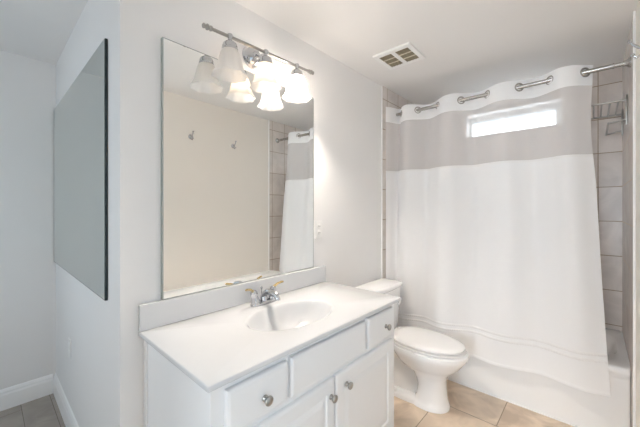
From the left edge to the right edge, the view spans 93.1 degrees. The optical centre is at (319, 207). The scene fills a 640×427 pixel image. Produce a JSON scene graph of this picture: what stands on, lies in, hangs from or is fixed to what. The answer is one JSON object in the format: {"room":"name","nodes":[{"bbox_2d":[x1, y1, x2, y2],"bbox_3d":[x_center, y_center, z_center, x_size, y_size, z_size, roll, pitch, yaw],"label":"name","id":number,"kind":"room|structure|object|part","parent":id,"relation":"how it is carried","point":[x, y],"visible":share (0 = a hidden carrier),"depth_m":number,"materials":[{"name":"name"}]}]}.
{"room":"bathroom","nodes":[
{"label":"bathroom","id":0,"kind":"room"},
{"bbox_2d":[0,50,55,389],"bbox_3d":[-2.482,0.150,1.788,0.120,2.440,1.627,0,0,42],"label":"wall","id":1,"kind":"structure","parent":0,"point":[27,85],"depth_m":2.15,"materials":[{"name":"paint"}]},
{"bbox_2d":[0,374,52,410],"bbox_3d":[-2.427,1.300,1.747,0.016,0.140,1.340,0,0,42],"label":"baseboard","id":2,"kind":"structure","parent":1,"relation":"attached to","point":[25,392],"depth_m":2.13,"materials":[{"name":"white paint"}]},
{"bbox_2d":[56,0,152,426],"bbox_3d":[-1.339,0.150,1.770,1.600,2.440,0.120,0,0,42],"label":"wall","id":3,"kind":"structure","parent":0,"point":[101,383],"depth_m":1.26,"materials":[{"name":"paint"}]},
{"bbox_2d":[53,373,78,426],"bbox_3d":[-1.384,1.300,1.720,1.600,0.140,0.016,0,0,42],"label":"baseboard","id":4,"kind":"structure","parent":3,"relation":"attached to","point":[69,419],"depth_m":1.98,"materials":[{"name":"white paint"}]},
{"bbox_2d":[54,38,107,300],"bbox_3d":[-1.445,-0.165,1.776,1.422,1.126,0.013,0,0,42],"label":"wall mirror","id":5,"kind":"object","parent":3,"relation":"attached to","point":[81,116],"visible":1,"depth_m":1.55,"materials":[{"name":"clear glass"}]},
{"bbox_2d":[153,0,380,301],"bbox_3d":[0.230,0.150,2.404,0.120,2.440,2.923,0,0,42],"label":"wall","id":6,"kind":"structure","parent":0,"point":[347,104],"depth_m":2.09,"materials":[{"name":"paint"}]},
{"bbox_2d":[139,266,325,331],"bbox_3d":[-0.350,0.448,1.653,0.019,0.108,1.145,0,0,42],"label":"backsplash","id":7,"kind":"structure","parent":6,"relation":"attached to","point":[159,313],"depth_m":1.47,"materials":[{"name":"stone"}]},
{"bbox_2d":[161,37,313,299],"bbox_3d":[-0.358,-0.168,1.647,0.020,1.120,0.952,0,0,42],"label":"wall mirror","id":8,"kind":"object","parent":6,"relation":"attached to","point":[237,161],"visible":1,"depth_m":1.52,"materials":[{"name":"clear glass"}]},
{"bbox_2d":[202,23,313,102],"bbox_3d":[-0.289,-0.747,1.583,0.209,0.266,0.704,0,0,42],"label":"vanity light","id":9,"kind":"object","parent":6,"relation":"attached to","point":[229,68],"visible":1,"depth_m":1.53,"materials":[{"name":"white glass"}]},
{"bbox_3d":[-0.419,-0.675,1.409,0.159,0.123,0.159,0,0,20],"label":"lamp shade","id":10,"kind":"part","parent":9,"relation":"part of","materials":[{"name":"white glass"}]},
{"bbox_2d":[222,33,237,49],"bbox_3d":[-0.419,-0.730,1.409,0.074,0.155,0.074,0,0,42],"label":"socket","id":11,"kind":"object","parent":9,"relation":"attached to","point":[228,44],"depth_m":1.38,"materials":[{"name":"silver metal"}]},
{"bbox_3d":[-0.353,-0.818,1.634,0.044,0.124,0.124,0,0,42],"label":"plate","id":12,"kind":"part","parent":9,"relation":"part of","materials":[{"name":"silver metal"}]},
{"bbox_3d":[-0.306,-0.806,1.591,0.110,0.040,0.018,0,0,42],"label":"arm","id":13,"kind":"part","parent":9,"relation":"part of","materials":[{"name":"silver metal"}]},
{"bbox_2d":[258,49,272,63],"bbox_3d":[-0.280,-0.736,1.562,0.074,0.155,0.074,0,0,42],"label":"socket","id":14,"kind":"object","parent":9,"relation":"attached to","point":[264,58],"depth_m":1.54,"materials":[{"name":"silver metal"}]},
{"bbox_3d":[-0.280,-0.681,1.562,0.159,0.123,0.159,0,0,-25],"label":"lamp shade","id":15,"kind":"part","parent":9,"relation":"part of","materials":[{"name":"white glass"}]},
{"bbox_2d":[290,63,302,76],"bbox_3d":[-0.132,-0.743,1.726,0.074,0.155,0.074,0,0,42],"label":"socket","id":16,"kind":"object","parent":9,"relation":"attached to","point":[296,72],"depth_m":1.70,"materials":[{"name":"silver metal"}]},
{"bbox_3d":[-0.132,-0.688,1.726,0.159,0.123,0.159,0,0,20],"label":"lamp shade","id":17,"kind":"part","parent":9,"relation":"part of","materials":[{"name":"white glass"}]},
{"bbox_2d":[315,221,321,238],"bbox_3d":[-0.007,0.145,2.044,0.009,0.118,0.070,0,0,42],"label":"outlet plate","id":18,"kind":"object","parent":6,"relation":"attached to","point":[318,224],"visible":1,"depth_m":2.04,"materials":[{"name":"white plastic"}]},
{"bbox_2d":[381,86,382,277],"bbox_3d":[0.540,0.150,2.649,0.011,2.440,0.013,0,0,42],"label":"trim","id":19,"kind":"structure","parent":6,"relation":"attached to","point":[381,86],"depth_m":2.65,"materials":[{"name":"white paint"}]},
{"bbox_2d":[383,86,412,277],"bbox_3d":[0.845,0.150,2.988,0.009,2.440,0.897,0,0,42],"label":"tile","id":20,"kind":"structure","parent":6,"relation":"attached to","point":[390,99],"depth_m":2.69,"materials":[{"name":"beige tile"}]},
{"bbox_2d":[396,57,631,115],"bbox_3d":[1.226,-0.842,2.261,1.531,0.060,0.060,0,0,42],"label":"shower rod","id":21,"kind":"object","parent":20,"relation":"attached to","point":[628,61],"visible":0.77,"depth_m":2.02,"materials":[{"name":"grey metal"}]},
{"bbox_2d":[386,65,610,396],"bbox_3d":[1.170,0.106,2.258,1.438,2.009,0.181,0,0,42],"label":"shower curtain","id":22,"kind":"object","parent":21,"relation":"hanging from","point":[493,243],"visible":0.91,"depth_m":2.11,"materials":[{"name":"white fabric"}]},
{"bbox_3d":[1.141,-0.541,2.283,1.362,0.450,0.163,0,0,42],"label":"sheer panel","id":23,"kind":"part","parent":22,"relation":"part of","materials":[{"name":"white fabric"}]},
{"bbox_2d":[0,380,573,426],"bbox_3d":[-0.278,1.420,1.766,3.420,0.100,4.550,0,0,42],"label":"floor","id":24,"kind":"structure","parent":0,"point":[469,407],"depth_m":2.01,"materials":[{"name":"beige tile"}]},
{"bbox_2d":[143,304,393,426],"bbox_3d":[-0.137,0.947,1.462,0.590,0.847,1.109,0,0,42],"label":"vanity cabinet","id":25,"kind":"object","parent":24,"relation":"on","point":[345,377],"visible":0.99,"depth_m":1.19,"materials":[{"name":"white paint"}]},
{"bbox_3d":[-0.203,0.624,1.007,0.018,0.144,0.245,0,0,42],"label":"drawer","id":26,"kind":"part","parent":25,"relation":"part of","materials":[{"name":"white paint"}]},
{"bbox_3d":[-0.173,0.636,1.004,0.030,0.033,0.033,0,0,42],"label":"knob","id":27,"kind":"part","parent":25,"relation":"part of","materials":[{"name":"silver metal"}]},
{"bbox_2d":[138,266,400,392],"bbox_3d":[-0.141,0.513,1.470,0.574,0.238,1.154,0,0,42],"label":"countertop","id":28,"kind":"structure","parent":25,"relation":"on","point":[215,337],"depth_m":1.32,"materials":[{"name":"stone"}]},
{"bbox_2d":[245,281,283,306],"bbox_3d":[-0.286,0.451,1.585,0.183,0.102,0.172,0,0,-5],"label":"faucet","id":29,"kind":"object","parent":28,"relation":"on","point":[273,296],"visible":1,"depth_m":1.55,"materials":[{"name":"silver metal"}]},
{"bbox_3d":[-0.333,0.455,1.553,0.046,0.069,0.052,0,0,42],"label":"handle","id":30,"kind":"part","parent":29,"relation":"part of","materials":[{"name":"silver metal"}]},
{"bbox_3d":[-0.296,0.493,1.594,0.052,0.018,0.156,0,0,42],"label":"plate","id":31,"kind":"part","parent":29,"relation":"part of","materials":[{"name":"silver metal"}]},
{"bbox_3d":[-0.257,0.452,1.559,0.148,0.070,0.042,0,0,42],"label":"spout","id":32,"kind":"part","parent":29,"relation":"part of","materials":[{"name":"silver metal"}]},
{"bbox_3d":[-0.259,0.455,1.635,0.046,0.069,0.052,0,0,42],"label":"handle","id":33,"kind":"part","parent":29,"relation":"part of","materials":[{"name":"silver metal"}]},
{"bbox_3d":[-0.113,0.960,1.106,0.018,0.476,0.512,0,0,42],"label":"door","id":34,"kind":"part","parent":25,"relation":"part of","materials":[{"name":"white paint"}]},
{"bbox_3d":[0.054,0.622,1.291,0.018,0.148,0.488,0,0,42],"label":"false drawer","id":35,"kind":"part","parent":25,"relation":"part of","materials":[{"name":"white paint"}]},
{"bbox_3d":[0.057,0.790,1.258,0.030,0.033,0.033,0,0,42],"label":"knob","id":36,"kind":"part","parent":25,"relation":"part of","materials":[{"name":"silver metal"}]},
{"bbox_3d":[0.129,0.782,1.338,0.030,0.033,0.033,0,0,42],"label":"knob","id":37,"kind":"part","parent":25,"relation":"part of","materials":[{"name":"silver metal"}]},
{"bbox_3d":[0.230,0.958,1.486,0.018,0.480,0.497,0,0,42],"label":"door","id":38,"kind":"part","parent":25,"relation":"part of","materials":[{"name":"white paint"}]},
{"bbox_3d":[0.314,0.620,1.579,0.018,0.152,0.246,0,0,42],"label":"drawer","id":39,"kind":"part","parent":25,"relation":"part of","materials":[{"name":"white paint"}]},
{"bbox_3d":[0.358,0.625,1.592,0.030,0.033,0.033,0,0,42],"label":"knob","id":40,"kind":"part","parent":25,"relation":"part of","materials":[{"name":"silver metal"}]},
{"bbox_2d":[355,278,468,413],"bbox_3d":[0.679,0.988,2.223,0.758,0.765,0.460,0,0,42],"label":"toilet","id":41,"kind":"object","parent":24,"relation":"on","point":[424,358],"visible":0.76,"depth_m":2.07,"materials":[{"name":"white ceramic"}]},
{"bbox_3d":[0.477,0.623,2.406,0.213,0.036,0.460,0,0,42],"label":"tank lid","id":42,"kind":"part","parent":41,"relation":"part of","materials":[{"name":"white ceramic"}]},
{"bbox_3d":[0.475,0.807,2.407,0.194,0.330,0.426,0,0,42],"label":"tank","id":43,"kind":"part","parent":41,"relation":"part of","materials":[{"name":"white ceramic"}]},
{"bbox_3d":[0.760,0.934,2.150,0.496,0.032,0.356,0,0,42],"label":"seat lid","id":44,"kind":"part","parent":41,"relation":"part of","materials":[{"name":"white plastic"}]},
{"bbox_3d":[0.763,0.958,2.147,0.500,0.014,0.360,0,0,42],"label":"seat","id":45,"kind":"part","parent":41,"relation":"part of","materials":[{"name":"white plastic"}]},
{"bbox_3d":[0.769,1.168,2.142,0.515,0.404,0.378,0,0,42],"label":"bowl","id":46,"kind":"part","parent":41,"relation":"part of","materials":[{"name":"white ceramic"}]},
{"bbox_2d":[447,328,630,426],"bbox_3d":[1.463,1.150,2.523,1.530,0.444,0.755,0,0,42],"label":"bathtub","id":47,"kind":"object","parent":24,"relation":"on","point":[540,394],"visible":0.26,"depth_m":1.98,"materials":[{"name":"white ceramic"}]},
{"bbox_2d":[0,0,637,104],"bbox_3d":[-0.278,-1.120,1.766,3.420,0.100,4.550,0,0,42],"label":"ceiling","id":48,"kind":"structure","parent":0,"point":[467,46],"depth_m":1.86,"materials":[{"name":"paint"}]},
{"bbox_2d":[373,42,424,69],"bbox_3d":[0.556,-1.062,2.132,0.274,0.016,0.260,0,0,42],"label":"ceiling vent","id":49,"kind":"object","parent":48,"relation":"in","point":[406,53],"visible":1,"depth_m":2.11,"materials":[{"name":"white plastic"}]},
{"bbox_2d":[379,54,401,66],"bbox_3d":[0.512,-1.061,2.175,0.092,0.011,0.185,0,0,42],"label":"grille","id":50,"kind":"object","parent":49,"relation":"attached to","point":[389,60],"depth_m":2.17,"materials":[{"name":"brown plastic"}]},
{"bbox_2d":[395,48,418,61],"bbox_3d":[0.603,-1.061,2.093,0.092,0.011,0.185,0,0,42],"label":"grille","id":51,"kind":"object","parent":49,"relation":"attached to","point":[404,54],"depth_m":2.09,"materials":[{"name":"brown plastic"}]},
{"bbox_2d":[636,0,639,426],"bbox_3d":[0.936,0.150,0.671,0.150,2.440,4.550,0,0,42],"label":"wall","id":52,"kind":"structure","parent":0,"point":[638,3],"depth_m":1.54,"materials":[{"name":"beige paint"}]},
{"bbox_2d":[622,16,632,426],"bbox_3d":[2.002,0.150,1.970,0.009,2.440,0.857,0,0,42],"label":"tile","id":53,"kind":"structure","parent":52,"relation":"attached to","point":[627,73],"depth_m":1.88,"materials":[{"name":"grey tile"}]},
{"bbox_2d":[591,94,627,135],"bbox_3d":[2.014,-0.630,2.156,0.221,0.190,0.420,0,0,42],"label":"towel rack","id":54,"kind":"object","parent":53,"relation":"attached to","point":[626,95],"visible":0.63,"depth_m":2.04,"materials":[{"name":"silver metal"}]},
{"bbox_2d":[627,39,639,58],"bbox_3d":[1.355,-0.683,1.293,0.062,0.090,0.048,0,0,42],"label":"robe hook","id":55,"kind":"object","parent":52,"relation":"attached to","point":[630,41],"visible":1,"depth_m":1.30,"materials":[{"name":"silver metal"}]},
{"bbox_2d":[633,11,635,426],"bbox_3d":[1.709,0.150,1.647,0.011,2.440,0.015,0,0,42],"label":"trim","id":56,"kind":"structure","parent":52,"relation":"attached to","point":[634,12],"depth_m":1.64,"materials":[{"name":"white paint"}]},
{"bbox_3d":[1.776,0.150,2.870,1.550,2.440,0.160,0,0,42],"label":"wall","id":57,"kind":"structure","parent":0,"visible":0},
{"bbox_2d":[591,67,621,330],"bbox_3d":[1.720,0.150,2.807,1.550,2.440,0.008,0,0,42],"label":"tile","id":58,"kind":"structure","parent":57,"relation":"attached to","point":[606,84],"depth_m":2.34,"materials":[{"name":"grey tile"}]}
]}

